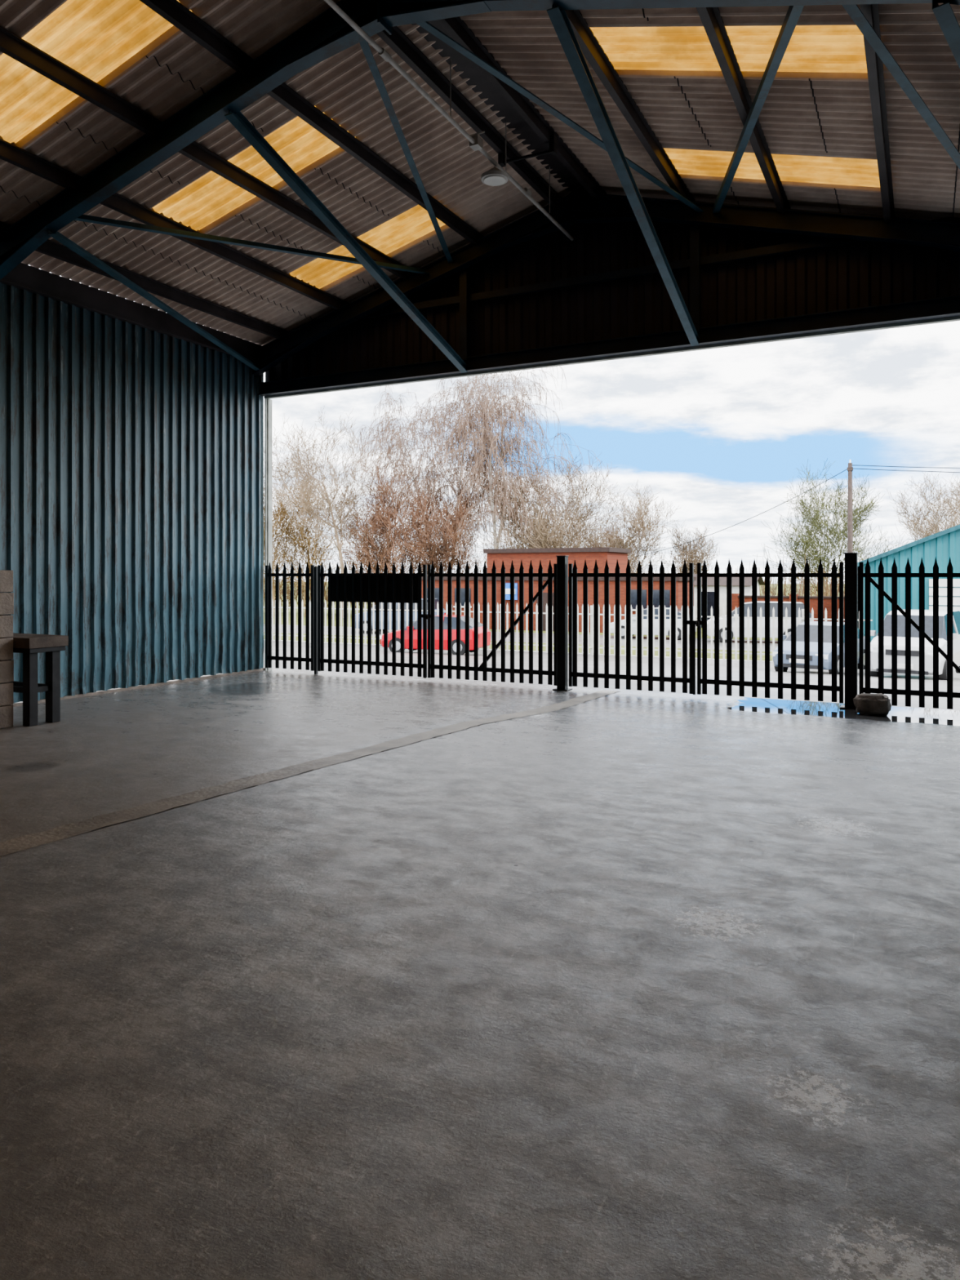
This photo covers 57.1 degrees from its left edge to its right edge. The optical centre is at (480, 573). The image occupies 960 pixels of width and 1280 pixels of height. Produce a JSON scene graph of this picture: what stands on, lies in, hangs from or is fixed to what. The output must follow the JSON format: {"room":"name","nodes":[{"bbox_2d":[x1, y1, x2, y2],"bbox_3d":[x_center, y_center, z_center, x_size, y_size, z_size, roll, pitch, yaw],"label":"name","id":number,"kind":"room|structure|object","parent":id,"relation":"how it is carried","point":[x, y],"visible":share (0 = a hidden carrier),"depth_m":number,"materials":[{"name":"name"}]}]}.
{"room":"open warehouse shed","nodes":[
{"label":"open warehouse shed","id":0,"kind":"room"},
{"bbox_2d":[0,281,264,703],"bbox_3d":[-8.190,-0.990,5.518,0.081,5.120,20.500,0,0,27],"label":"wall","id":1,"kind":"structure","parent":0,"point":[131,456],"depth_m":12.10,"materials":[{"name":"blue metal"}]},
{"bbox_2d":[0,262,262,362],"bbox_3d":[-3.213,-3.610,2.959,11.360,0.300,20.400,0,0,27],"label":"eaves beam","id":2,"kind":"structure","parent":1,"relation":"attached to","point":[29,278],"depth_m":11.88,"materials":[{"name":"metal"}]},
{"bbox_2d":[11,667,264,706],"bbox_3d":[-8.247,1.583,5.547,0.160,0.035,20.500,0,0,27],"label":"baseboard","id":3,"kind":"structure","parent":1,"relation":"attached to","point":[204,677],"depth_m":12.40,"materials":[{"name":"concrete"}]},
{"bbox_2d":[264,398,271,670],"bbox_3d":[-3.530,-0.655,14.681,0.060,4.510,0.140,0,0,27],"label":"door frame jamb","id":4,"kind":"structure","parent":1,"relation":"attached to","point":[268,402],"depth_m":14.65,"materials":[{"name":"white metal"}]},
{"bbox_2d":[0,0,572,346],"bbox_3d":[-5.669,-4.531,4.329,5.620,1.573,20.641,0,0,27],"label":"ceiling","id":5,"kind":"structure","parent":0,"point":[174,70],"depth_m":10.10,"materials":[{"name":"paint"}]},
{"bbox_2d":[0,37,97,142],"bbox_3d":[-4.268,-4.408,8.129,1.170,0.372,0.803,0,0,27],"label":"window","id":6,"kind":"structure","parent":5,"relation":"attached to","point":[28,98],"depth_m":8.22,"materials":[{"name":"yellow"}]},
{"bbox_2d":[22,0,191,81],"bbox_3d":[-3.218,-4.726,7.601,1.180,0.374,0.803,0,0,27],"label":"skylight","id":7,"kind":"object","parent":5,"relation":"attached to","point":[95,37],"depth_m":7.66,"materials":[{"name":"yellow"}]},
{"bbox_2d":[152,160,273,231],"bbox_3d":[-3.152,-4.408,10.346,1.170,0.372,0.803,0,0,27],"label":"window","id":8,"kind":"structure","parent":5,"relation":"attached to","point":[210,197],"depth_m":10.37,"materials":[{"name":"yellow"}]},
{"bbox_2d":[228,105,355,186],"bbox_3d":[-2.103,-4.726,9.818,1.180,0.374,0.803,0,0,27],"label":"window","id":9,"kind":"structure","parent":5,"relation":"attached to","point":[300,144],"depth_m":9.82,"materials":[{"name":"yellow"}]},
{"bbox_2d":[289,236,382,288],"bbox_3d":[-2.041,-4.408,12.555,1.170,0.372,0.785,0,0,27],"label":"window","id":10,"kind":"structure","parent":5,"relation":"attached to","point":[319,273],"depth_m":12.64,"materials":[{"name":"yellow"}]},
{"bbox_2d":[358,196,454,254],"bbox_3d":[-0.992,-4.726,12.027,1.180,0.374,0.785,0,0,27],"label":"window","id":11,"kind":"structure","parent":5,"relation":"attached to","point":[415,223],"depth_m":12.05,"materials":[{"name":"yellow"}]},
{"bbox_2d":[0,0,894,339],"bbox_3d":[-3.194,-4.513,3.005,10.107,1.485,20.500,0,0,27],"label":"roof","id":12,"kind":"structure","parent":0,"point":[522,116],"depth_m":9.38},
{"bbox_2d":[497,133,557,167],"bbox_3d":[0.561,-5.020,10.463,0.720,0.200,0.100,0,0,27],"label":"bracket","id":13,"kind":"object","parent":12,"relation":"attached to","point":[553,150],"visible":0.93,"depth_m":10.39,"materials":[{"name":"metal"}]},
{"bbox_2d":[324,0,573,240],"bbox_3d":[-0.989,-4.789,7.381,0.100,0.662,9.900,0,0,27],"label":"conduit","id":14,"kind":"object","parent":13,"relation":"hanging from","point":[476,142],"visible":0.98,"depth_m":8.76,"materials":[{"name":"grey metal"}]},
{"bbox_2d":[480,166,508,186],"bbox_3d":[0.162,-4.404,9.713,0.300,0.159,0.300,0,0,27],"label":"lamp","id":15,"kind":"object","parent":14,"relation":"hanging from","point":[494,176],"visible":1,"depth_m":9.64,"materials":[{"name":"white paint"}]},
{"bbox_2d":[252,189,959,377],"bbox_3d":[1.303,-4.183,11.938,11.503,1.974,0.200,0,0,27],"label":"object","id":16,"kind":"structure","parent":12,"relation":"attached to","point":[576,207],"depth_m":11.71,"materials":[{"name":"metal"}]},
{"bbox_2d":[0,668,959,1279],"bbox_3d":[-3.134,1.600,3.116,11.400,0.001,20.750,0,0,27],"label":"floor","id":17,"kind":"structure","parent":0,"point":[623,984],"depth_m":3.41,"materials":[{"name":"concrete"}]},
{"bbox_2d":[0,569,13,728],"bbox_3d":[-5.418,0.780,9.368,1.092,1.636,0.240,0,0,27],"label":"block stack","id":18,"kind":"object","parent":17,"relation":"on","point":[6,599],"visible":1,"depth_m":9.16,"materials":[{"name":"grey concrete"}]},
{"bbox_2d":[7,632,68,726],"bbox_3d":[-5.167,1.135,9.668,1.320,0.930,0.470,0,0,27],"label":"workbench","id":19,"kind":"object","parent":17,"relation":"on","point":[28,644],"visible":1,"depth_m":9.36,"materials":[{"name":"wood"}]},
{"bbox_2d":[0,689,617,856],"bbox_3d":[-3.566,1.597,3.252,0.792,0.002,20.622,0,0,30],"label":"channel","id":20,"kind":"structure","parent":17,"relation":"on","point":[28,841],"depth_m":6.68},
{"bbox_2d":[314,566,318,674],"bbox_3d":[-2.621,0.740,14.096,0.040,1.720,0.050,0,0,27],"label":"stanchion","id":21,"kind":"object","parent":17,"relation":"on","point":[316,672],"visible":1,"depth_m":14.08,"materials":[{"name":"black paint"}]},
{"bbox_2d":[265,561,314,671],"bbox_3d":[-3.096,0.675,14.319,0.964,1.750,0.067,0,0,27],"label":"fence panel","id":22,"kind":"object","parent":21,"relation":"attached to","point":[268,657],"visible":1,"depth_m":14.26,"materials":[{"name":"black paint"}]},
{"bbox_2d":[317,560,426,677],"bbox_3d":[-1.694,0.675,13.614,1.984,1.750,0.067,0,0,27],"label":"gate","id":23,"kind":"object","parent":21,"relation":"attached to","point":[321,660],"visible":1,"depth_m":13.58,"materials":[{"name":"black metal"}]},
{"bbox_2d":[332,576,417,603],"bbox_3d":[-1.635,0.220,13.642,1.660,0.440,0.025,0,0,27],"label":"sign board","id":24,"kind":"object","parent":23,"relation":"attached to","point":[341,578],"visible":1,"depth_m":13.64,"materials":[{"name":"black metal"}]},
{"bbox_2d":[418,613,702,694],"bbox_3d":[0.960,1.075,12.203,4.190,0.950,0.054,0,0,27],"label":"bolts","id":25,"kind":"object","parent":23,"relation":"attached to","point":[695,623],"visible":1,"depth_m":11.32,"materials":[{"name":"black paint"}]},
{"bbox_2d":[0,0,959,279],"bbox_3d":[-0.832,-1.793,7.694,11.830,6.786,0.200,0,0,27],"label":"roof beam","id":26,"kind":"structure","parent":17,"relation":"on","point":[328,34],"depth_m":8.24,"materials":[{"name":"metal"}]},
{"bbox_2d":[552,555,572,691],"bbox_3d":[1.138,0.674,12.166,0.220,1.852,0.200,0,0,27],"label":"gate post","id":27,"kind":"object","parent":17,"relation":"on","point":[562,561],"visible":1,"depth_m":12.12,"materials":[{"name":"black metal"}]},
{"bbox_2d":[427,560,556,685],"bbox_3d":[0.147,0.675,12.688,2.064,1.750,0.067,0,0,27],"label":"gate","id":28,"kind":"object","parent":27,"relation":"attached to","point":[483,668],"visible":1,"depth_m":12.63,"materials":[{"name":"black metal"}]},
{"bbox_2d":[568,559,693,693],"bbox_3d":[1.987,0.675,11.763,1.704,1.750,0.067,0,0,27],"label":"gate","id":29,"kind":"object","parent":27,"relation":"attached to","point":[573,575],"visible":1,"depth_m":11.73,"materials":[{"name":"black metal"}]},
{"bbox_2d":[840,552,858,709],"bbox_3d":[4.425,0.674,10.512,0.235,1.852,0.215,0,0,27],"label":"gate post","id":30,"kind":"object","parent":17,"relation":"on","point":[851,558],"visible":0.83,"depth_m":10.46,"materials":[{"name":"black metal"}]},
{"bbox_2d":[697,557,843,702],"bbox_3d":[3.577,0.675,10.963,1.744,1.750,0.067,0,0,27],"label":"gate","id":31,"kind":"object","parent":30,"relation":"attached to","point":[729,575],"visible":1,"depth_m":10.93,"materials":[{"name":"black metal"}]},
{"bbox_2d":[859,556,959,709],"bbox_3d":[5.364,0.675,10.065,1.904,1.750,0.067,0,0,27],"label":"gate","id":32,"kind":"object","parent":30,"relation":"attached to","point":[881,575],"visible":0.9,"depth_m":10.23,"materials":[{"name":"black metal"}]},
{"bbox_2d":[853,693,891,715],"bbox_3d":[4.486,1.484,10.082,0.398,0.240,0.318,0,0,27],"label":"stone","id":33,"kind":"object","parent":17,"relation":"on","point":[865,704],"visible":1,"depth_m":9.96,"materials":[{"name":"grey stone"}]},
{"bbox_2d":[48,0,959,373],"bbox_3d":[0.264,-3.971,9.874,11.097,2.078,4.911,0,0,27],"label":"braces","id":34,"kind":"structure","parent":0,"point":[944,13],"depth_m":9.15,"materials":[{"name":"metal"}]},
{"bbox_2d":[265,194,959,382],"bbox_3d":[1.432,-4.129,12.194,11.200,2.357,0.035,0,0,27],"label":"wall","id":35,"kind":"structure","parent":0,"point":[864,273],"depth_m":11.96,"materials":[{"name":"black metal"}]},
{"bbox_2d":[257,217,959,399],"bbox_3d":[1.390,-3.777,12.112,11.200,1.713,0.250,0,0,27],"label":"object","id":36,"kind":"structure","parent":35,"relation":"attached to","point":[947,308],"depth_m":11.70,"materials":[{"name":"metal"}]},
{"bbox_2d":[443,3,959,220],"bbox_3d":[-0.648,-4.531,1.804,5.620,1.573,20.641,0,0,27],"label":"ceiling","id":37,"kind":"structure","parent":0,"point":[802,113],"depth_m":8.67,"materials":[{"name":"paint"}]},
{"bbox_2d":[590,26,721,71],"bbox_3d":[1.632,-4.726,7.940,1.180,0.374,0.803,0,0,27],"label":"window","id":38,"kind":"structure","parent":37,"relation":"attached to","point":[690,47],"depth_m":7.93,"materials":[{"name":"yellow plastic"}]},
{"bbox_2d":[663,147,764,179],"bbox_3d":[2.743,-4.726,10.149,1.180,0.374,0.785,0,0,27],"label":"window","id":39,"kind":"structure","parent":37,"relation":"attached to","point":[686,162],"depth_m":10.16,"materials":[{"name":"yellow plastic"}]},
{"bbox_2d":[724,25,867,72],"bbox_3d":[2.681,-4.408,7.412,1.170,0.372,0.803,0,0,27],"label":"skylight","id":40,"kind":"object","parent":37,"relation":"attached to","point":[810,48],"depth_m":7.38,"materials":[{"name":"yellow plastic"}]},
{"bbox_2d":[771,154,879,187],"bbox_3d":[3.792,-4.408,9.621,1.170,0.372,0.785,0,0,27],"label":"window","id":41,"kind":"structure","parent":37,"relation":"attached to","point":[794,168],"depth_m":9.61,"materials":[{"name":"yellow plastic"}]},
{"label":"outside","id":42,"kind":"structure","parent":0,"visible":0},
{"bbox_2d":[263,581,955,669],"bbox_3d":[55.716,2.360,110.778,400.000,1.460,272.000,0,0,27],"label":"ground","id":43,"kind":"structure","parent":42,"point":[645,637],"depth_m":40.92,"materials":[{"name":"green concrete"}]},
{"bbox_2d":[355,598,445,633],"bbox_3d":[-4.165,2.150,45.188,4.600,1.800,2.200,0,0,22],"label":"car","id":44,"kind":"object","parent":43,"relation":"on","point":[436,599],"visible":0.14,"depth_m":44.44,"materials":[{"name":"paint"}]},
{"bbox_2d":[344,365,608,568],"bbox_3d":[-0.887,-5.907,62.310,12.424,17.913,19.528,0,0,-44],"label":"birch tree","id":45,"kind":"object","parent":43,"relation":"on","point":[483,463],"visible":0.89,"depth_m":59.77,"materials":[{"name":"brown plant"}]},
{"bbox_2d":[263,407,844,617],"bbox_3d":[1.331,-4.229,60.581,44.775,14.513,23.918,0,0,27],"label":"tree belt","id":46,"kind":"object","parent":43,"relation":"on","point":[406,548],"visible":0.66,"depth_m":60.14,"materials":[{"name":"brown plant"}]},
{"bbox_2d":[422,546,696,632],"bbox_3d":[3.894,0.860,49.028,15.500,4.480,4.100,0,0,27],"label":"brick building","id":47,"kind":"structure","parent":43,"relation":"on","point":[601,555],"depth_m":47.20,"materials":[{"name":"red brick"}]},
{"bbox_2d":[505,582,517,599],"bbox_3d":[1.647,0.950,47.785,0.800,0.900,0.100,0,0,27],"label":"wall sign","id":48,"kind":"object","parent":47,"relation":"attached to","point":[507,584],"visible":0.54,"depth_m":47.77,"materials":[{"name":"white paint"}]},
{"bbox_2d":[610,607,696,639],"bbox_3d":[8.125,2.325,41.805,4.000,1.450,2.040,0,0,22],"label":"car","id":49,"kind":"object","parent":43,"relation":"on","point":[645,611],"visible":0.2,"depth_m":41.06,"materials":[{"name":"paint"}]},
{"bbox_2d":[693,573,764,627],"bbox_3d":[13.759,1.550,50.727,4.600,3.100,3.400,0,0,27],"label":"outbuilding","id":50,"kind":"structure","parent":43,"relation":"on","point":[710,580],"depth_m":49.40,"materials":[{"name":"white paint"}]},
{"bbox_2d":[706,601,814,642],"bbox_3d":[12.502,2.150,39.601,4.600,1.800,2.200,0,0,17],"label":"van","id":51,"kind":"object","parent":43,"relation":"on","point":[800,605],"visible":0.4,"depth_m":38.74,"materials":[{"name":"paint"}]},
{"bbox_2d":[732,593,844,622],"bbox_3d":[16.274,2.075,45.712,6.400,2.050,0.500,0,0,27],"label":"brick wall","id":52,"kind":"structure","parent":43,"relation":"on","point":[827,601],"depth_m":45.16,"materials":[{"name":"red brick"}]},
{"bbox_2d":[635,459,959,556],"bbox_3d":[26.717,-1.025,36.929,45.276,8.250,6.059,0,0,32],"label":"utility pole","id":53,"kind":"object","parent":43,"relation":"on","point":[850,468],"visible":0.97,"depth_m":39.66,"materials":[{"name":"brown wood"}]},
{"bbox_2d":[753,457,908,595],"bbox_3d":[23.491,-2.221,59.155,8.892,10.501,8.257,0,0,43],"label":"bare tree","id":54,"kind":"object","parent":43,"relation":"on","point":[811,540],"visible":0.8,"depth_m":58.93,"materials":[{"name":"green plant"}]},
{"bbox_2d":[840,471,959,559],"bbox_3d":[34.249,-2.471,66.160,13.288,11.010,9.535,0,0,32],"label":"bare tree","id":55,"kind":"object","parent":43,"relation":"on","point":[934,528],"visible":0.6,"depth_m":65.98,"materials":[{"name":"brown plant"}]},
{"bbox_2d":[857,524,959,642],"bbox_3d":[26.384,-0.187,40.885,15.659,6.574,19.240,0,0,27],"label":"building","id":56,"kind":"structure","parent":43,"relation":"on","point":[944,544],"depth_m":34.92,"materials":[{"name":"teal paint"}]},
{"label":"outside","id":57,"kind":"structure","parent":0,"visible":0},
{"bbox_2d":[263,640,959,710],"bbox_3d":[0.996,2.360,24.237,100.000,1.480,20.800,0,0,27],"label":"ground","id":58,"kind":"structure","parent":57,"point":[827,677],"depth_m":19.42,"materials":[{"name":"concrete"}]},
{"bbox_2d":[379,614,490,655],"bbox_3d":[-1.734,2.288,33.553,4.000,1.450,2.040,0,0,19],"label":"hatchback car","id":59,"kind":"object","parent":58,"relation":"on","point":[445,616],"visible":0.45,"depth_m":32.66,"materials":[{"name":"paint"}]},
{"bbox_2d":[263,599,872,662],"bbox_3d":[-1.640,2.115,36.281,32.534,1.970,0.170,0,0,27],"label":"fence","id":60,"kind":"object","parent":58,"relation":"on","point":[517,612],"visible":0.28,"depth_m":33.11,"materials":[{"name":"grey metal"}]},
{"bbox_2d":[772,621,865,674],"bbox_3d":[10.153,2.168,26.208,2.040,1.450,4.000,0,0,39],"label":"car","id":61,"kind":"object","parent":58,"relation":"on","point":[827,625],"visible":0.43,"depth_m":25.16,"materials":[{"name":"paint"}]},
{"bbox_2d":[870,609,959,679],"bbox_3d":[12.297,1.949,24.682,2.200,1.800,4.600,0,0,37],"label":"van","id":62,"kind":"object","parent":58,"relation":"on","point":[914,613],"visible":0.54,"depth_m":23.33,"materials":[{"name":"paint"}]}
]}

